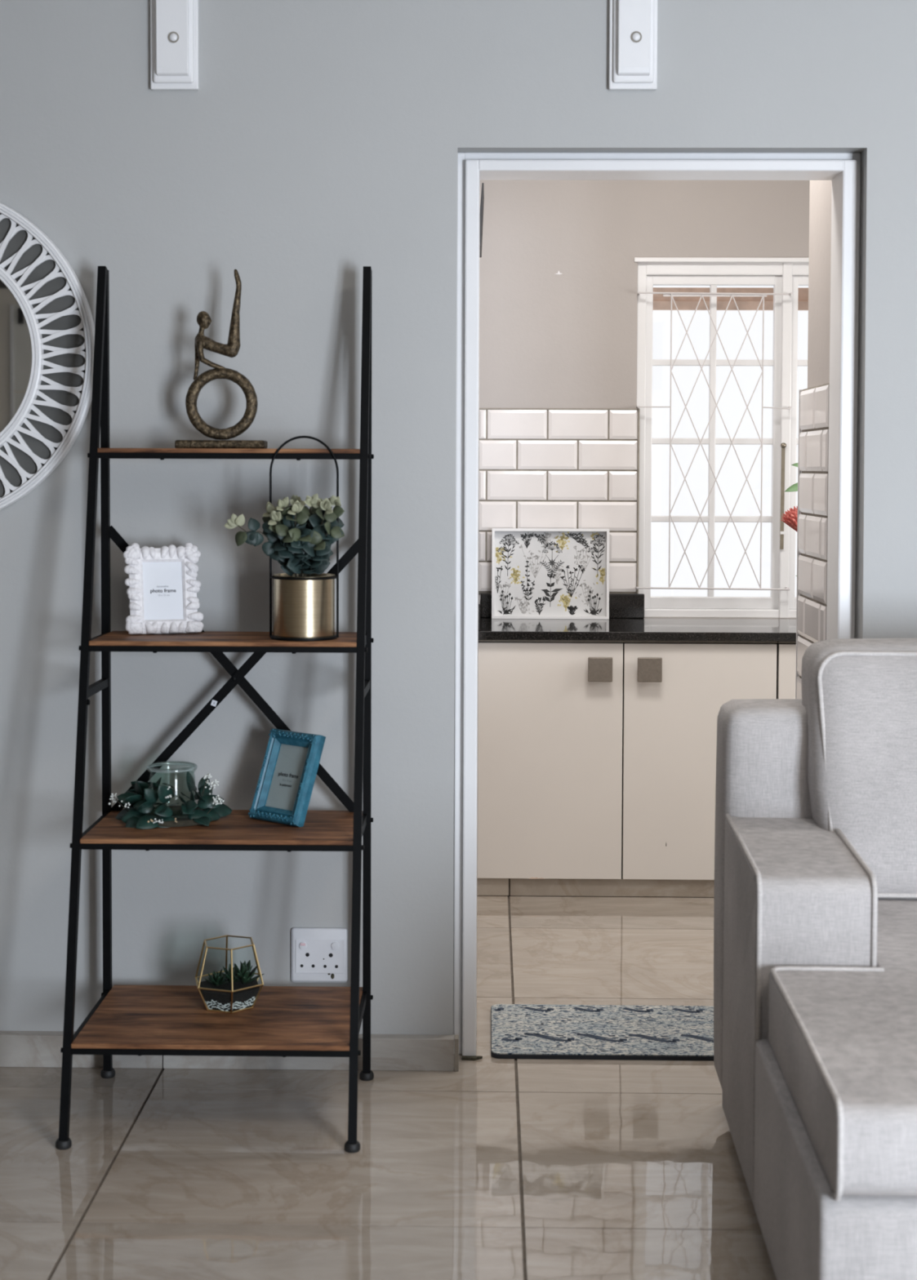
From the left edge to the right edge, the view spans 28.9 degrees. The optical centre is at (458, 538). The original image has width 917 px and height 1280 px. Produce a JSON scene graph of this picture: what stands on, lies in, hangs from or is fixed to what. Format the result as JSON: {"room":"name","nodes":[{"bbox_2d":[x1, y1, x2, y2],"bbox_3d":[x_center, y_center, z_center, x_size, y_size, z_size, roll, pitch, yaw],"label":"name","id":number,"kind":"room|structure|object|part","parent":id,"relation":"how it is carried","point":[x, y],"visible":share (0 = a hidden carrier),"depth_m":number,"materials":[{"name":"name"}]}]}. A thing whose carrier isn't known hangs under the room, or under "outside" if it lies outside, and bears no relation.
{"room":"living room","nodes":[
{"label":"living room","id":0,"kind":"room"},
{"bbox_2d":[0,895,776,1279],"bbox_3d":[-0.585,1.343,2.647,8.150,0.100,7.560,0,2,1],"label":"floor","id":1,"kind":"structure","parent":0,"point":[490,1168],"depth_m":3.59,"materials":[{"name":"tile"}]},
{"bbox_2d":[55,266,373,1152],"bbox_3d":[-0.507,0.322,3.831,0.627,1.847,0.470,0,2,1],"label":"ladder shelf","id":2,"kind":"object","parent":1,"relation":"on","point":[284,1021],"visible":0.99,"depth_m":3.86,"materials":[{"name":"black metal"}]},
{"bbox_3d":[-0.805,0.316,3.821,0.018,1.837,0.422,0,2,1],"label":"leg","id":3,"kind":"part","parent":2,"relation":"part of","materials":[{"name":"black metal"}]},
{"bbox_3d":[-0.801,0.309,4.042,0.018,1.829,0.018,0,2,1],"label":"leg","id":4,"kind":"part","parent":2,"relation":"part of","materials":[{"name":"black metal"}]},
{"bbox_2d":[123,542,204,635],"bbox_3d":[-0.663,0.113,3.996,0.176,0.205,0.062,-1,2,-18],"label":"photo frame","id":5,"kind":"object","parent":2,"relation":"on","point":[162,590],"visible":1,"depth_m":4.00,"materials":[{"name":"white plastic"}]},
{"bbox_2d":[108,771,232,829],"bbox_3d":[-0.643,0.579,3.972,0.267,0.108,0.255,0,2,1],"label":"wreath","id":6,"kind":"object","parent":2,"relation":"on","point":[140,801],"visible":1,"depth_m":3.91,"materials":[{"name":"green plant"}]},
{"bbox_2d":[146,760,197,818],"bbox_3d":[-0.639,0.566,3.968,0.113,0.121,0.113,0,2,1],"label":"candle jar","id":7,"kind":"object","parent":2,"relation":"on","point":[175,815],"visible":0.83,"depth_m":3.97,"materials":[{"name":"clear glass"}]},
{"bbox_3d":[-0.510,1.051,3.881,0.594,0.022,0.416,0,2,1],"label":"shelf frame","id":8,"kind":"part","parent":2,"relation":"part of","materials":[{"name":"brown wood"}]},
{"bbox_2d":[174,269,267,448],"bbox_3d":[-0.529,-0.400,3.967,0.200,0.399,0.061,0,2,1],"label":"figurine","id":9,"kind":"object","parent":2,"relation":"on","point":[231,349],"visible":0.98,"depth_m":3.96,"materials":[{"name":"brown metal"}]},
{"bbox_3d":[-0.507,0.641,3.910,0.594,0.022,0.326,0,2,1],"label":"shelf frame","id":10,"kind":"part","parent":2,"relation":"part of","materials":[{"name":"black metal"}]},
{"bbox_3d":[-0.505,0.230,3.939,0.594,0.022,0.236,0,2,1],"label":"shelf frame","id":11,"kind":"part","parent":2,"relation":"part of","materials":[{"name":"black metal"}]},
{"bbox_3d":[-0.503,-0.188,3.968,0.594,0.022,0.144,0,2,1],"label":"shelf frame","id":12,"kind":"part","parent":2,"relation":"part of","materials":[{"name":"black metal"}]},
{"bbox_2d":[195,934,263,1013],"bbox_3d":[-0.508,0.966,3.939,0.160,0.143,0.163,0,2,1],"label":"terrarium","id":13,"kind":"object","parent":2,"relation":"on","point":[232,996],"visible":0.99,"depth_m":3.90,"materials":[{"name":"gold metal"}]},
{"bbox_2d":[204,968,229,986],"bbox_3d":[-0.533,0.972,3.927,0.058,0.037,0.056,0,2,1],"label":"succulent","id":14,"kind":"object","parent":13,"relation":"on","point":[217,980],"visible":1,"depth_m":3.92,"materials":[{"name":"green plant"}]},
{"bbox_2d":[221,963,238,982],"bbox_3d":[-0.506,0.968,3.958,0.064,0.043,0.060,2,3,44],"label":"succulent","id":15,"kind":"object","parent":13,"relation":"in","point":[228,978],"visible":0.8,"depth_m":3.95,"materials":[{"name":"green plant"}]},
{"bbox_2d":[229,960,263,984],"bbox_3d":[-0.476,0.964,3.950,0.065,0.053,0.078,-2,3,-45],"label":"succulent","id":16,"kind":"object","parent":13,"relation":"in","point":[245,975],"visible":0.99,"depth_m":3.94,"materials":[{"name":"green plant"}]},
{"bbox_2d":[224,435,344,641],"bbox_3d":[-0.376,-0.002,3.885,0.262,0.445,0.175,0,2,1],"label":"planter","id":17,"kind":"object","parent":2,"relation":"on","point":[300,539],"visible":1,"depth_m":3.85,"materials":[{"name":"gold metal"}]},
{"bbox_3d":[-0.419,0.033,3.862,0.128,0.128,0.010,0,2,-13],"label":"stem","id":18,"kind":"part","parent":17,"relation":"part of","materials":[{"name":"green plant"}]},
{"bbox_3d":[-0.354,0.023,3.865,0.003,0.158,0.063,0,2,-4],"label":"stem","id":19,"kind":"part","parent":17,"relation":"part of","materials":[{"name":"green plant"}]},
{"bbox_3d":[-0.339,0.147,3.904,0.137,0.134,0.137,0,2,1],"label":"pot","id":20,"kind":"part","parent":17,"relation":"part of","materials":[{"name":"gold metal"}]},
{"bbox_2d":[248,728,325,826],"bbox_3d":[-0.383,0.539,3.952,0.152,0.214,0.097,2,3,40],"label":"photo frame","id":21,"kind":"object","parent":2,"relation":"on","point":[291,759],"visible":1,"depth_m":3.95,"materials":[{"name":"teal paint"}]},
{"bbox_3d":[-0.211,0.319,3.810,0.018,1.837,0.422,0,2,1],"label":"leg","id":22,"kind":"part","parent":2,"relation":"part of","materials":[{"name":"black metal"}]},
{"bbox_3d":[-0.207,0.312,4.032,0.018,1.829,0.018,0,2,1],"label":"leg","id":23,"kind":"part","parent":2,"relation":"part of","materials":[{"name":"black metal"}]},
{"bbox_2d":[490,1004,713,1060],"bbox_3d":[0.454,1.220,4.398,0.746,0.012,0.390,0,2,1],"label":"kitchen mat","id":24,"kind":"object","parent":1,"relation":"on","point":[517,1031],"visible":0.66,"depth_m":4.37,"materials":[{"name":"grey fabric"}]},
{"bbox_2d":[476,640,777,897],"bbox_3d":[0.549,0.742,6.009,0.969,0.840,0.543,0,2,1],"label":"base cabinet","id":25,"kind":"object","parent":1,"relation":"on","point":[597,759],"visible":0.83,"depth_m":5.77,"materials":[{"name":"beige laminate"}]},
{"bbox_3d":[0.297,0.724,5.785,0.469,0.771,0.022,0,2,1],"label":"door","id":26,"kind":"part","parent":25,"relation":"part of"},
{"bbox_3d":[0.457,0.424,5.731,0.079,0.079,0.010,0,2,1],"label":"handle","id":27,"kind":"part","parent":25,"relation":"part of","materials":[{"name":"metal"}]},
{"bbox_3d":[0.547,0.335,5.768,0.969,0.007,0.018,0,2,1],"label":"rail","id":28,"kind":"part","parent":25,"relation":"part of","materials":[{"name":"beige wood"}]},
{"bbox_2d":[478,592,795,641],"bbox_3d":[0.845,0.264,5.992,1.558,0.115,0.537,0,2,1],"label":"countertop","id":29,"kind":"structure","parent":25,"relation":"on","point":[626,621],"depth_m":5.88,"materials":[{"name":"black stone"}]},
{"bbox_2d":[491,528,608,619],"bbox_3d":[0.321,0.124,6.219,0.409,0.316,0.036,0,1,1],"label":"serving tray","id":30,"kind":"object","parent":29,"relation":"on","point":[537,573],"visible":1,"depth_m":6.23,"materials":[{"name":"plastic"}]},
{"bbox_3d":[1.238,0.213,5.952,0.110,0.165,0.110,0,2,1],"label":"vase","id":31,"kind":"object","parent":29,"relation":"on","visible":0},
{"bbox_2d":[780,462,797,576],"bbox_3d":[1.152,-0.070,5.921,0.214,0.490,0.094,-2,3,-40],"label":"flower","id":32,"kind":"object","parent":31,"relation":"on","point":[789,518],"visible":0.31,"depth_m":5.87,"materials":[{"name":"red plant"}]},
{"bbox_3d":[0.616,0.424,5.729,0.079,0.079,0.010,0,2,1],"label":"handle","id":33,"kind":"part","parent":25,"relation":"part of","materials":[{"name":"metal"}]},
{"bbox_3d":[0.782,0.726,5.777,0.492,0.771,0.022,0,2,1],"label":"door","id":34,"kind":"part","parent":25,"relation":"part of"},
{"bbox_2d":[776,641,795,698],"bbox_3d":[1.319,0.744,6.012,0.566,0.840,0.510,0,2,1],"label":"base cabinet","id":35,"kind":"object","parent":1,"relation":"on","point":[785,651],"visible":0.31,"depth_m":5.75,"materials":[{"name":"beige laminate"}]},
{"bbox_3d":[1.317,0.338,5.755,0.566,0.007,0.018,0,2,1],"label":"rail","id":36,"kind":"part","parent":35,"relation":"part of","materials":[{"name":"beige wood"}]},
{"bbox_2d":[713,638,916,1279],"bbox_3d":[1.545,0.758,3.171,2.028,1.043,1.440,0,2,2],"label":"sofa","id":37,"kind":"object","parent":1,"relation":"on","point":[815,886],"visible":1,"depth_m":3.21,"materials":[{"name":"fabric"}]},
{"bbox_3d":[1.566,0.778,3.778,2.028,0.852,0.228,0,2,2],"label":"frame","id":38,"kind":"part","parent":37,"relation":"part of","materials":[{"name":"fabric"}]},
{"bbox_3d":[0.653,0.900,3.462,0.218,0.619,0.507,0,2,2],"label":"arm","id":39,"kind":"part","parent":37,"relation":"part of","materials":[{"name":"fabric"}]},
{"bbox_2d":[800,638,916,898],"bbox_3d":[1.141,0.472,3.675,0.835,0.516,0.336,0,2,2],"label":"cushion","id":40,"kind":"object","parent":37,"relation":"on","point":[859,699],"depth_m":3.58,"materials":[{"name":"fabric"}]},
{"bbox_2d":[0,0,916,1035],"bbox_3d":[-0.551,-0.170,4.207,7.950,2.800,0.200,0,2,1],"label":"wall","id":41,"kind":"structure","parent":0,"point":[318,142],"depth_m":4.09,"materials":[{"name":"paint"}]},
{"bbox_2d":[0,202,94,510],"bbox_3d":[-1.223,-0.420,4.089,0.783,0.783,0.028,0,2,1],"label":"wall mirror","id":42,"kind":"object","parent":41,"relation":"attached to","point":[47,326],"visible":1,"depth_m":4.08,"materials":[{"name":"white glass"}]},
{"bbox_2d":[0,280,31,432],"bbox_3d":[-1.223,-0.420,4.093,0.500,0.500,0.002,0,2,1],"label":"mirror glass","id":43,"kind":"object","parent":42,"relation":"attached to","point":[15,295],"depth_m":4.09,"materials":[{"name":"grey mirror"}]},
{"bbox_2d":[150,0,199,90],"bbox_3d":[-0.648,-1.294,4.037,0.109,0.540,0.052,0,2,1],"label":"wall sconce","id":44,"kind":"object","parent":41,"relation":"attached to","point":[174,24],"visible":1,"depth_m":4.03,"materials":[{"name":"white wood"}]},
{"bbox_2d":[0,1031,458,1071],"bbox_3d":[-2.266,1.188,4.175,4.533,0.076,0.033,0,2,1],"label":"baseboard","id":45,"kind":"structure","parent":41,"relation":"attached to","point":[42,1049],"depth_m":4.13,"materials":[{"name":"beige tile"}]},
{"bbox_3d":[-0.004,1.197,4.135,0.010,0.076,0.033,0,2,1],"label":"edge trim","id":46,"kind":"part","parent":45,"relation":"part of","materials":[{"name":"beige tile"}]},
{"bbox_2d":[291,927,347,982],"bbox_3d":[-0.324,0.972,4.140,0.131,0.128,0.016,0,2,1],"label":"wall socket","id":47,"kind":"object","parent":41,"relation":"attached to","point":[318,954],"visible":1,"depth_m":4.14,"materials":[{"name":"white plastic"}]},
{"bbox_2d":[299,942,306,949],"bbox_3d":[-0.362,0.948,4.135,0.018,0.018,0.004,0,2,1],"label":"rocker switch","id":48,"kind":"object","parent":47,"relation":"attached to","point":[303,945],"depth_m":4.13,"materials":[{"name":"plastic"}]},
{"bbox_2d":[331,942,338,949],"bbox_3d":[-0.287,0.948,4.133,0.018,0.018,0.004,0,2,1],"label":"rocker switch","id":49,"kind":"object","parent":47,"relation":"attached to","point":[335,945],"depth_m":4.13,"materials":[{"name":"white plastic"}]},
{"bbox_2d":[608,0,657,90],"bbox_3d":[0.397,-1.290,4.019,0.109,0.540,0.052,0,2,1],"label":"wall sconce","id":50,"kind":"object","parent":41,"relation":"attached to","point":[633,24],"visible":1,"depth_m":4.01,"materials":[{"name":"white wood"}]},
{"bbox_2d":[453,152,860,1060],"bbox_3d":[0.463,0.166,4.223,0.941,2.134,0.156,0,2,1],"label":"door frame","id":51,"kind":"structure","parent":41,"relation":"in","point":[842,169],"depth_m":4.16,"materials":[{"name":"white wood"}]},
{"bbox_2d":[478,180,808,618],"bbox_3d":[1.766,-0.245,6.278,3.390,2.800,0.134,0,2,1],"label":"wall","id":52,"kind":"structure","parent":0,"point":[558,436],"depth_m":6.23,"materials":[{"name":"paint"}]},
{"bbox_3d":[0.350,-0.453,6.234,0.558,0.005,0.006,0,2,1],"label":"edge trim","id":53,"kind":"part","parent":52,"relation":"part of","materials":[{"name":"beige tile"}]},
{"bbox_3d":[0.630,-0.130,6.241,0.006,0.650,0.009,0,2,1],"label":"edge trim","id":54,"kind":"part","parent":52,"relation":"part of","materials":[{"name":"beige tile"}]},
{"bbox_2d":[634,257,808,617],"bbox_3d":[1.142,-0.350,6.277,1.059,1.263,0.110,0,2,1],"label":"window","id":55,"kind":"structure","parent":52,"relation":"in","point":[784,274],"depth_m":6.26,"materials":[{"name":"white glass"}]},
{"bbox_2d":[635,291,792,590],"bbox_3d":[0.892,-0.339,6.227,0.536,1.039,0.058,0,2,1],"label":"bars","id":56,"kind":"object","parent":55,"relation":"attached to","point":[671,295],"visible":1,"depth_m":6.20,"materials":[{"name":"paint"}]},
{"bbox_3d":[1.143,-0.971,6.212,1.059,0.016,0.030,0,2,1],"label":"head trim","id":57,"kind":"part","parent":55,"relation":"part of","materials":[{"name":"white wood"}]},
{"bbox_3d":[1.402,-0.335,6.280,0.478,1.175,0.036,0,2,1],"label":"sash","id":58,"kind":"part","parent":55,"relation":"part of","materials":[{"name":"white wood"}]},
{"bbox_2d":[652,287,808,310],"bbox_3d":[1.528,-1.022,7.039,4.000,0.250,1.200,0,2,1],"label":"roof","id":59,"kind":"object","parent":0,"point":[660,302],"depth_m":7.00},
{"bbox_2d":[795,180,831,698],"bbox_3d":[0.962,-0.176,4.482,0.144,2.800,0.404,0,2,1],"label":"wall","id":60,"kind":"structure","parent":0,"point":[813,401],"depth_m":4.50,"materials":[{"name":"tile"}]},
{"bbox_3d":[0.896,0.411,4.706,0.008,1.606,0.005,0,2,1],"label":"edge trim","id":61,"kind":"part","parent":60,"relation":"part of","materials":[{"name":"white paint"}]},
{"bbox_3d":[-0.006,-0.214,5.337,0.120,2.800,2.080,0,2,1],"label":"wall","id":62,"kind":"structure","parent":0,"visible":0},
{"bbox_2d":[479,182,484,257],"bbox_3d":[0.067,-0.948,5.319,0.018,0.180,0.305,0,2,1],"label":"picture","id":63,"kind":"object","parent":62,"relation":"attached to","point":[482,203],"visible":0.79,"depth_m":5.17,"materials":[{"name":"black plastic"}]}
]}

